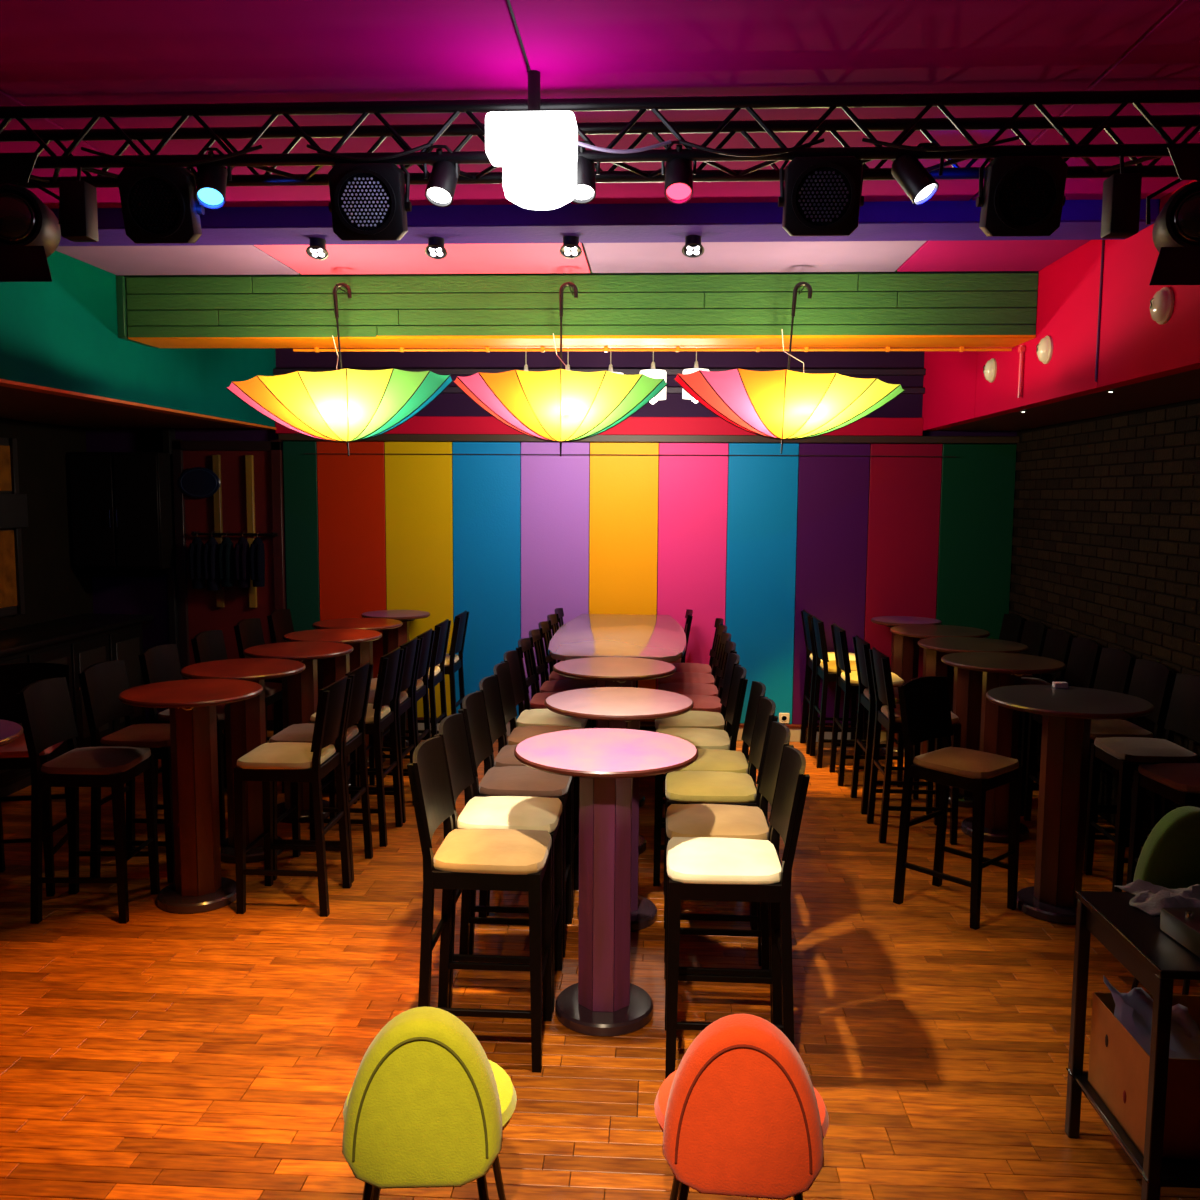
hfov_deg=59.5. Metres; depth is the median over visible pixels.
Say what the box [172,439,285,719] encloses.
wall panel
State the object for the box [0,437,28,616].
window
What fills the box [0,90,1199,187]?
lighting truss
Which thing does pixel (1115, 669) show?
bar stool
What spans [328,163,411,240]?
light
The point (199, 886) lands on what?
bar table
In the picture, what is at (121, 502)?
upper cabinet
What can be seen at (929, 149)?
cable
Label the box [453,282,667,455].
umbrella
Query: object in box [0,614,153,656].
countertop
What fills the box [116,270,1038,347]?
ceiling beam
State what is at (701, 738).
bar stool
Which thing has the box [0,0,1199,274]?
ceiling
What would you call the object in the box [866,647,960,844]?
bar stool
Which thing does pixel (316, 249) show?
light
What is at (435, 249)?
light
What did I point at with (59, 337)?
wall
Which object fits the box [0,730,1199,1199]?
floor
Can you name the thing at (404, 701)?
bar stool
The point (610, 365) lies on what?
pendant lamp
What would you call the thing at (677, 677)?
bar stool
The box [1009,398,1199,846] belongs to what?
wall
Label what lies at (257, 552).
jacket
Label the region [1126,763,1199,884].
bar stool
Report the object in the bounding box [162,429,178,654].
trim
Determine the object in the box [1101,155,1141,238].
box
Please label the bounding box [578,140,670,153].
cable
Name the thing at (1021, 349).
conduit
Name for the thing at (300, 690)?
bar table
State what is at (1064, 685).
box
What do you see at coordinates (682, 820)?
bar stool
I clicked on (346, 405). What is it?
umbrella
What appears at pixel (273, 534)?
coat rack
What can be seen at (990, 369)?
wall lamp
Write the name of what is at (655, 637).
table
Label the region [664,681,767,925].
bar stool
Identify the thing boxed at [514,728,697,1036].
bar table
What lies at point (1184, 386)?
ceiling
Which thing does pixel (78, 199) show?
speaker
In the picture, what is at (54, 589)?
wall
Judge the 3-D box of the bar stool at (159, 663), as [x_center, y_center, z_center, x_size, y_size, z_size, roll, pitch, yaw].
[-2.490,0.864,6.469,0.495,1.159,0.418,1,6,3]
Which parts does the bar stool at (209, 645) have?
leg, backrest, leg, leg, seat, seat frame, leg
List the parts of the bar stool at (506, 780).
leg, backrest, leg, seat frame, seat, leg, leg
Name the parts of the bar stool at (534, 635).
leg, backrest, leg, rail, seat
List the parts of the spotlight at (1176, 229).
barn door, barn door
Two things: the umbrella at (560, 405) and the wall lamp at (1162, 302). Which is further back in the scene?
the umbrella at (560, 405)
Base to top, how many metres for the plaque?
0.270 m
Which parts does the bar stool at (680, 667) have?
seat, rail, leg, backrest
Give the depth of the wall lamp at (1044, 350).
5.86 m
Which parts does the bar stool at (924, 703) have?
leg, backrest, leg, seat frame, seat, leg, leg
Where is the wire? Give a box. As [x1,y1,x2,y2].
[304,453,956,456]
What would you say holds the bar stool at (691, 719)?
on the floor
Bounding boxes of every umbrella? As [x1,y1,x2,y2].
[226,283,452,455]
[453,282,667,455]
[674,282,904,453]
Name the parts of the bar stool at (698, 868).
leg, leg, seat, seat frame, leg, backrest, leg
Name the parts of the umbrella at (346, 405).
canopy panel, canopy panel, canopy panel, canopy panel, crook handle, canopy panel, canopy panel, canopy panel, canopy panel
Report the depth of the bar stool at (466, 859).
3.83 m
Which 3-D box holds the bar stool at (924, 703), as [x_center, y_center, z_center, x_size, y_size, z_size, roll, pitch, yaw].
[1.830,1.002,5.385,0.418,1.159,0.495,-5,8,-42]
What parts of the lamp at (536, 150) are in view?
stem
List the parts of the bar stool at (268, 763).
leg, leg, seat, seat frame, leg, backrest, leg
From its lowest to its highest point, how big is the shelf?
0.020 m
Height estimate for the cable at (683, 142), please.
0.060 m
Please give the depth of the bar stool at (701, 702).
6.73 m
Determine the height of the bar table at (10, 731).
1.100 m
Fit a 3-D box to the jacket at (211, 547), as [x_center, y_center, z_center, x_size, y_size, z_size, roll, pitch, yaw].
[-3.332,-0.337,9.010,0.112,0.507,0.130,1,6,10]
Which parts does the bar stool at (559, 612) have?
backrest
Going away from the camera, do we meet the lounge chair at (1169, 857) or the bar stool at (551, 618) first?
the lounge chair at (1169, 857)
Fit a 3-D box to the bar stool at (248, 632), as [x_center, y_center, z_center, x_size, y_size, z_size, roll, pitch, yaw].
[-2.410,0.725,7.859,0.495,1.159,0.418,1,6,3]
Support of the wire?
attached to the wall at (751, 543)
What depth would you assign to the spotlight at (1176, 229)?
3.19 m
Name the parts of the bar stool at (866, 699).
leg, backrest, leg, seat frame, seat, leg, leg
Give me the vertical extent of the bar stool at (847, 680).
1.159 m
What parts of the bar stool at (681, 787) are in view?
leg, leg, seat, seat frame, leg, backrest, leg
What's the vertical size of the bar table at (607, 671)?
1.100 m
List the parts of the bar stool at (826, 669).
leg, backrest, leg, seat frame, seat, leg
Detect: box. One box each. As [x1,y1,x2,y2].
[1052,682,1067,688]
[1088,992,1199,1159]
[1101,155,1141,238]
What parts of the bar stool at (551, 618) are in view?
backrest, leg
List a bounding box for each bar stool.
[0,662,69,896]
[16,677,159,923]
[78,660,174,882]
[138,644,226,840]
[191,630,283,792]
[233,676,351,916]
[234,618,317,740]
[267,609,317,735]
[269,662,373,882]
[308,647,403,846]
[337,637,420,822]
[357,629,434,800]
[377,619,450,764]
[400,610,468,752]
[407,737,552,1072]
[434,713,562,1011]
[458,692,571,957]
[476,676,578,917]
[491,662,582,745]
[501,650,587,728]
[516,638,594,728]
[529,629,595,727]
[538,621,595,680]
[547,614,561,664]
[555,608,563,629]
[636,609,692,729]
[653,666,747,885]
[654,653,740,822]
[658,625,726,684]
[658,633,731,776]
[662,641,736,811]
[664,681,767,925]
[664,697,777,965]
[664,721,793,1022]
[665,746,809,1078]
[670,618,723,674]
[800,610,862,754]
[809,616,875,767]
[829,623,904,786]
[850,635,934,813]
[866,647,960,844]
[893,676,1022,929]
[952,614,1024,699]
[1020,638,1102,815]
[1024,648,1135,827]
[1083,659,1175,861]
[1083,673,1199,891]
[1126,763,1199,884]
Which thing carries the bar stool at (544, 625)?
on the floor
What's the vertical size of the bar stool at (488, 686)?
1.159 m
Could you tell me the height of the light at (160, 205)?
0.270 m
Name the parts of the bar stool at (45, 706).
leg, backrest, leg, seat frame, seat, leg, leg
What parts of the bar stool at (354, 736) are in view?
leg, leg, seat, leg, seat frame, backrest, leg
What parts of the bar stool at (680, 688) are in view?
seat, rail, leg, leg, backrest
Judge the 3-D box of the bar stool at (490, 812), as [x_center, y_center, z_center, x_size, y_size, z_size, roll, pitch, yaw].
[-0.417,1.081,4.439,0.495,1.159,0.418,1,6,3]
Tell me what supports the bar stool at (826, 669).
on the floor
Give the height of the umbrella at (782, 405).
0.960 m
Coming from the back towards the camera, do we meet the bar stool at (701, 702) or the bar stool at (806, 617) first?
the bar stool at (806, 617)
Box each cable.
[81,145,262,166]
[307,143,430,160]
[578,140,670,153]
[680,138,823,156]
[862,136,1018,151]
[1095,240,1104,381]
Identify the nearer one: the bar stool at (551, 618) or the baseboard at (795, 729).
the bar stool at (551, 618)
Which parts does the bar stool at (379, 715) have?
leg, leg, seat, seat frame, leg, backrest, leg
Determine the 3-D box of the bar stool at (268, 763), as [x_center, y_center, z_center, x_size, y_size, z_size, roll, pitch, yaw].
[-1.560,0.978,5.390,0.495,1.159,0.418,1,6,3]
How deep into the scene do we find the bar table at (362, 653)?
8.09 m
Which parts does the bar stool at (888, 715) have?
leg, backrest, leg, seat frame, seat, leg, leg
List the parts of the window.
pane, pane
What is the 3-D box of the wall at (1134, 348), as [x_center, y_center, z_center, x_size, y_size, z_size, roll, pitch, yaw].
[2.435,-1.273,3.499,0.100,0.770,10.480,1,6,3]
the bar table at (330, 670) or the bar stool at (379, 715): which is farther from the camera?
the bar table at (330, 670)
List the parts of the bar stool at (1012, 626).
backrest, leg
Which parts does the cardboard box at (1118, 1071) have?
panel, panel, panel, panel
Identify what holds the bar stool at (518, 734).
on the floor
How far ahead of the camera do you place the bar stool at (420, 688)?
7.34 m
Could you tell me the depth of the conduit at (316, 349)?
6.58 m
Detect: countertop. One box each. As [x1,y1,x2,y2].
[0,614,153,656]
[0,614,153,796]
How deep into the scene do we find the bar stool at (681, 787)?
4.73 m
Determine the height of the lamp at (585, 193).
0.188 m
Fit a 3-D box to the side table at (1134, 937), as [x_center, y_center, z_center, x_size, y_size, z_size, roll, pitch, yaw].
[1.830,1.390,3.155,0.603,0.831,0.580,1,6,3]
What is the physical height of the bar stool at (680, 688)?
1.159 m
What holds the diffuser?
attached to the lamp at (536, 150)
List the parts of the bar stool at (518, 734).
leg, backrest, leg, seat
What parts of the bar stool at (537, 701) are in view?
leg, backrest, rail, leg, seat, leg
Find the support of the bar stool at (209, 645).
on the floor
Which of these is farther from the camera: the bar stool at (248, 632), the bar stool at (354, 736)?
the bar stool at (248, 632)
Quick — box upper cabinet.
[69,452,175,568]
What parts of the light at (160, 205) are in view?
knob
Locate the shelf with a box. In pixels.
[1074,1071,1199,1187]
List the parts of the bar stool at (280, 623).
leg, backrest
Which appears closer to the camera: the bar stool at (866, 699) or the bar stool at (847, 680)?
the bar stool at (866, 699)
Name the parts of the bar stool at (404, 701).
leg, seat, leg, seat frame, backrest, leg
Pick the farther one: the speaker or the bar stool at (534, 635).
the bar stool at (534, 635)
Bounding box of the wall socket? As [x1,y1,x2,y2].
[779,713,789,722]
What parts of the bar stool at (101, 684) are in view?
leg, backrest, seat frame, leg, seat, leg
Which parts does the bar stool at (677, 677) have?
seat, rail, leg, leg, backrest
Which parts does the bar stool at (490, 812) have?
leg, backrest, leg, seat frame, seat, leg, leg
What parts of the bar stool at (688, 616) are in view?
seat, leg, backrest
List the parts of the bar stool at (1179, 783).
leg, seat, seat frame, leg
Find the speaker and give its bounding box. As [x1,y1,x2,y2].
[59,166,98,241]
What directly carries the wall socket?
attached to the wall at (751, 543)
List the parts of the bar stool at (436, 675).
leg, seat, seat frame, leg, backrest, leg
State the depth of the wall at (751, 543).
8.92 m
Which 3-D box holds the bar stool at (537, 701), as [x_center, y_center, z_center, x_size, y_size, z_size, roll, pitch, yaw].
[-0.284,0.840,6.864,0.495,1.159,0.418,1,6,3]
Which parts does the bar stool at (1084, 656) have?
leg, backrest, leg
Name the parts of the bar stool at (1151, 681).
leg, seat, leg, backrest, leg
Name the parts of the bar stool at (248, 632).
leg, backrest, seat frame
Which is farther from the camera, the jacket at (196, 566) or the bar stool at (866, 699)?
the jacket at (196, 566)
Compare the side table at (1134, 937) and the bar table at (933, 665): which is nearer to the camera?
the side table at (1134, 937)
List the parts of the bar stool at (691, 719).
seat, leg, backrest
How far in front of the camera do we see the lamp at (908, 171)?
3.30 m
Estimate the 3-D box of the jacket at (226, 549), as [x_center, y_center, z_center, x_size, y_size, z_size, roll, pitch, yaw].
[-3.202,-0.352,9.001,0.112,0.473,0.130,1,6,11]
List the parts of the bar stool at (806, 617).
leg, backrest, seat frame, leg, seat, leg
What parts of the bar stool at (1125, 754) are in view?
leg, leg, seat, seat frame, leg, backrest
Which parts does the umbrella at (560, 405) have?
canopy panel, canopy panel, canopy panel, canopy panel, crook handle, canopy panel, canopy panel, canopy panel, canopy panel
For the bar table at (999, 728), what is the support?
on the floor
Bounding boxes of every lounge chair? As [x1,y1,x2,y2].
[342,1006,516,1199]
[654,1014,828,1199]
[1131,806,1199,994]
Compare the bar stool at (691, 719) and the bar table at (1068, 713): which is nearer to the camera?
the bar table at (1068, 713)
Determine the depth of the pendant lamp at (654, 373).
7.30 m
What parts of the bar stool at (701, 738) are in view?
leg, seat, leg, backrest, leg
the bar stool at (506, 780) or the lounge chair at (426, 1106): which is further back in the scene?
the bar stool at (506, 780)
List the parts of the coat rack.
rail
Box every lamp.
[195,147,231,208]
[423,145,459,206]
[485,70,577,209]
[566,348,569,370]
[572,141,599,203]
[608,348,622,373]
[640,351,666,403]
[661,141,696,203]
[682,351,708,402]
[891,143,943,205]
[983,358,996,382]
[1036,336,1052,363]
[1150,287,1173,323]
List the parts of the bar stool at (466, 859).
leg, backrest, leg, seat frame, seat, leg, leg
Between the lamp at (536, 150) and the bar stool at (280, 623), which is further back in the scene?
the bar stool at (280, 623)
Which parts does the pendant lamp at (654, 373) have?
lamp shade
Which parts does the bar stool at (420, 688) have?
leg, leg, seat, leg, seat frame, backrest, leg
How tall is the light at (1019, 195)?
0.266 m
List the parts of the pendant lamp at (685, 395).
lamp shade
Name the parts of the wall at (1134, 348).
panel, panel, panel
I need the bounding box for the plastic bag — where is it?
[1103,975,1199,1058]
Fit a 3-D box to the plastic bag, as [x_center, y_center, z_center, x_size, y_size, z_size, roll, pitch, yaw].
[1.725,1.324,3.205,0.282,0.234,0.280,1,6,3]
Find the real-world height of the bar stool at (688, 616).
1.159 m
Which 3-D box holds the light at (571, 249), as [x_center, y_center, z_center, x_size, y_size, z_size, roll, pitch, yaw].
[-0.138,-1.672,4.968,0.106,0.088,0.097,1,6,3]
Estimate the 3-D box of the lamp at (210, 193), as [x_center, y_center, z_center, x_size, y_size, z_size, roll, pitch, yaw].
[-1.272,-1.387,3.461,0.115,0.188,0.145,1,6,3]
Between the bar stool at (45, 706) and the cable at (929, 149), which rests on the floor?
the bar stool at (45, 706)
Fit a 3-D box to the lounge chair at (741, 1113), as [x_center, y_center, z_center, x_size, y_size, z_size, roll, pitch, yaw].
[0.381,1.441,2.848,0.470,0.774,0.492,1,6,6]
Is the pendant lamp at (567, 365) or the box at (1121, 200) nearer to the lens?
the box at (1121, 200)
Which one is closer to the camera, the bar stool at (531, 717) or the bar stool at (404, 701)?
the bar stool at (531, 717)
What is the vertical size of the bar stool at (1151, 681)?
1.159 m
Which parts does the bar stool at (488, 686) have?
leg, backrest, leg, seat, leg, leg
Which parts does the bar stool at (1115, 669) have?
leg, seat frame, backrest, leg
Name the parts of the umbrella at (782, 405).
canopy panel, canopy panel, canopy panel, canopy panel, crook handle, canopy panel, canopy panel, canopy panel, canopy panel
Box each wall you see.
[0,250,275,429]
[0,418,92,630]
[86,348,1019,729]
[922,180,1199,430]
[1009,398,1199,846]
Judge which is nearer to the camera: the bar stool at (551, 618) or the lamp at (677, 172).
the lamp at (677, 172)
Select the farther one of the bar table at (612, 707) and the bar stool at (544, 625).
the bar stool at (544, 625)
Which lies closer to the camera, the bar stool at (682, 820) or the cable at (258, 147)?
the cable at (258, 147)
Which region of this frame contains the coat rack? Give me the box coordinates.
[191,532,277,536]
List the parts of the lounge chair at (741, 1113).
leg, leg, seat, leg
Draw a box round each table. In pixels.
[0,719,22,745]
[118,679,262,913]
[180,658,304,863]
[243,641,352,823]
[283,629,381,792]
[312,618,402,766]
[361,610,429,746]
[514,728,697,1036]
[544,687,693,931]
[548,614,685,807]
[553,657,675,854]
[871,616,941,756]
[890,624,989,754]
[918,637,1028,807]
[941,652,1065,842]
[986,685,1153,924]
[1065,890,1199,1199]
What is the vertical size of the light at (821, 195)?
0.264 m
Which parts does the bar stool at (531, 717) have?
backrest, leg, seat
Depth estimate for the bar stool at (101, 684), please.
5.67 m
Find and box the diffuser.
[503,146,576,209]
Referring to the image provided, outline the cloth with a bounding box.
[1115,879,1199,915]
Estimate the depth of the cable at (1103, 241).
5.20 m
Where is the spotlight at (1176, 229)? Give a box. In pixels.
[1146,148,1199,284]
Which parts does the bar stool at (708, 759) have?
leg, seat, leg, backrest, leg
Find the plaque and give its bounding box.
[178,467,220,498]
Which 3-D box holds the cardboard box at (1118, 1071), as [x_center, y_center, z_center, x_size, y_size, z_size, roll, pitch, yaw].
[1.753,1.432,3.183,0.366,0.300,0.400,1,6,3]
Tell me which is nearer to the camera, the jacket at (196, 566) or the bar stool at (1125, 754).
the bar stool at (1125, 754)
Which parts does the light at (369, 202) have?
knob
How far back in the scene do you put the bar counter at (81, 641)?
8.10 m
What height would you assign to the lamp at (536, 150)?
0.401 m
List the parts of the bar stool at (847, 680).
leg, backrest, leg, seat frame, seat, leg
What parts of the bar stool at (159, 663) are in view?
leg, backrest, seat frame, seat, leg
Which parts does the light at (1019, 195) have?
knob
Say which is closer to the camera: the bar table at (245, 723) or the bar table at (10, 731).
the bar table at (10, 731)
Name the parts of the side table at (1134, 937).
leg, edge trim, edge trim, leg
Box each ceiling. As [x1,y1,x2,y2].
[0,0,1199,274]
[0,386,256,428]
[936,368,1199,430]
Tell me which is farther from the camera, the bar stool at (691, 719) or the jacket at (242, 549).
the jacket at (242, 549)
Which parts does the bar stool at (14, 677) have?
leg, seat, seat frame, backrest, leg, leg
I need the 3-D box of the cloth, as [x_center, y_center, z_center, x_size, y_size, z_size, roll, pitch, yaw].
[1.914,0.928,3.275,0.500,0.068,0.279,1,6,10]
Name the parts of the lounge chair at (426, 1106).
leg, leg, seat, leg, leg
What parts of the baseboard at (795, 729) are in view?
rail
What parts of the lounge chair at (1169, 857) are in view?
leg, backrest, leg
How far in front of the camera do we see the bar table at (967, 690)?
7.18 m
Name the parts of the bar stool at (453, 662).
leg, seat, seat frame, leg, backrest, leg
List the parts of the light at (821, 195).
knob, knob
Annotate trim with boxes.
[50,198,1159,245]
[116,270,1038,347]
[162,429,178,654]
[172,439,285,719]
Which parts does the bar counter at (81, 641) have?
door, door, door, door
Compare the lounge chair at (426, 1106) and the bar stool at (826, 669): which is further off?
the bar stool at (826, 669)
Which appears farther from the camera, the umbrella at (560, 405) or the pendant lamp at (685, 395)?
the pendant lamp at (685, 395)
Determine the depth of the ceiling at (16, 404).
7.53 m
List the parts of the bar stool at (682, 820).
leg, leg, seat, leg, backrest, leg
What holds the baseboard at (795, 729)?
attached to the wall at (751, 543)
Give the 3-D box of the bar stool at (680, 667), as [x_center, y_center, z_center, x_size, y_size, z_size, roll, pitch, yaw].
[0.693,0.722,8.105,0.495,1.159,0.418,1,6,3]
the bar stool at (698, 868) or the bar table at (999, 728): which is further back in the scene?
the bar table at (999, 728)
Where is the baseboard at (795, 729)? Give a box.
[383,717,951,741]
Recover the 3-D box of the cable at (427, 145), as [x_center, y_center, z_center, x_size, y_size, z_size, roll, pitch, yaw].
[-0.746,-1.438,3.372,0.405,0.060,0.032,1,6,3]
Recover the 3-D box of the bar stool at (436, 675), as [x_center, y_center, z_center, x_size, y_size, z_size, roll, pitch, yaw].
[-1.396,0.726,7.923,0.495,1.159,0.418,1,6,3]
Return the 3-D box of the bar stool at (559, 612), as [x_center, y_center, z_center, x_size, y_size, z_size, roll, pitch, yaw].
[-0.130,0.654,8.729,0.495,1.159,0.418,1,6,3]
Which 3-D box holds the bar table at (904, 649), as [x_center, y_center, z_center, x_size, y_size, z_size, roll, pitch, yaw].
[2.507,0.709,8.665,0.560,1.100,0.560,1,6,3]
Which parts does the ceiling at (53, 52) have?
panel, panel, panel, panel, panel, panel, panel, panel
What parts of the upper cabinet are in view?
door, door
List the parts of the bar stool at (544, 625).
leg, backrest, leg, rail, seat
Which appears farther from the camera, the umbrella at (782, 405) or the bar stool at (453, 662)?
the bar stool at (453, 662)
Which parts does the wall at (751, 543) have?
panel, panel, panel, panel, panel, panel, panel, panel, panel, panel, panel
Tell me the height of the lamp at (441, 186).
0.188 m
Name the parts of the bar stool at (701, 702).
seat, rail, leg, backrest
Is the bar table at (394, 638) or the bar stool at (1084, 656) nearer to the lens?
the bar stool at (1084, 656)
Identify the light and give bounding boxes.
[117,167,204,243]
[306,238,328,259]
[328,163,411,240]
[425,237,446,258]
[560,236,581,258]
[682,235,703,257]
[778,156,863,235]
[976,156,1067,236]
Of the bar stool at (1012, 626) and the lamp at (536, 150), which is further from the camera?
the bar stool at (1012, 626)
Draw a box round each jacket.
[188,531,204,588]
[203,531,219,590]
[218,531,233,586]
[234,531,249,587]
[249,531,264,586]
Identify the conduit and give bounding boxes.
[293,346,1011,351]
[1018,345,1024,397]
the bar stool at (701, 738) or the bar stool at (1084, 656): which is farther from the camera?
the bar stool at (1084, 656)

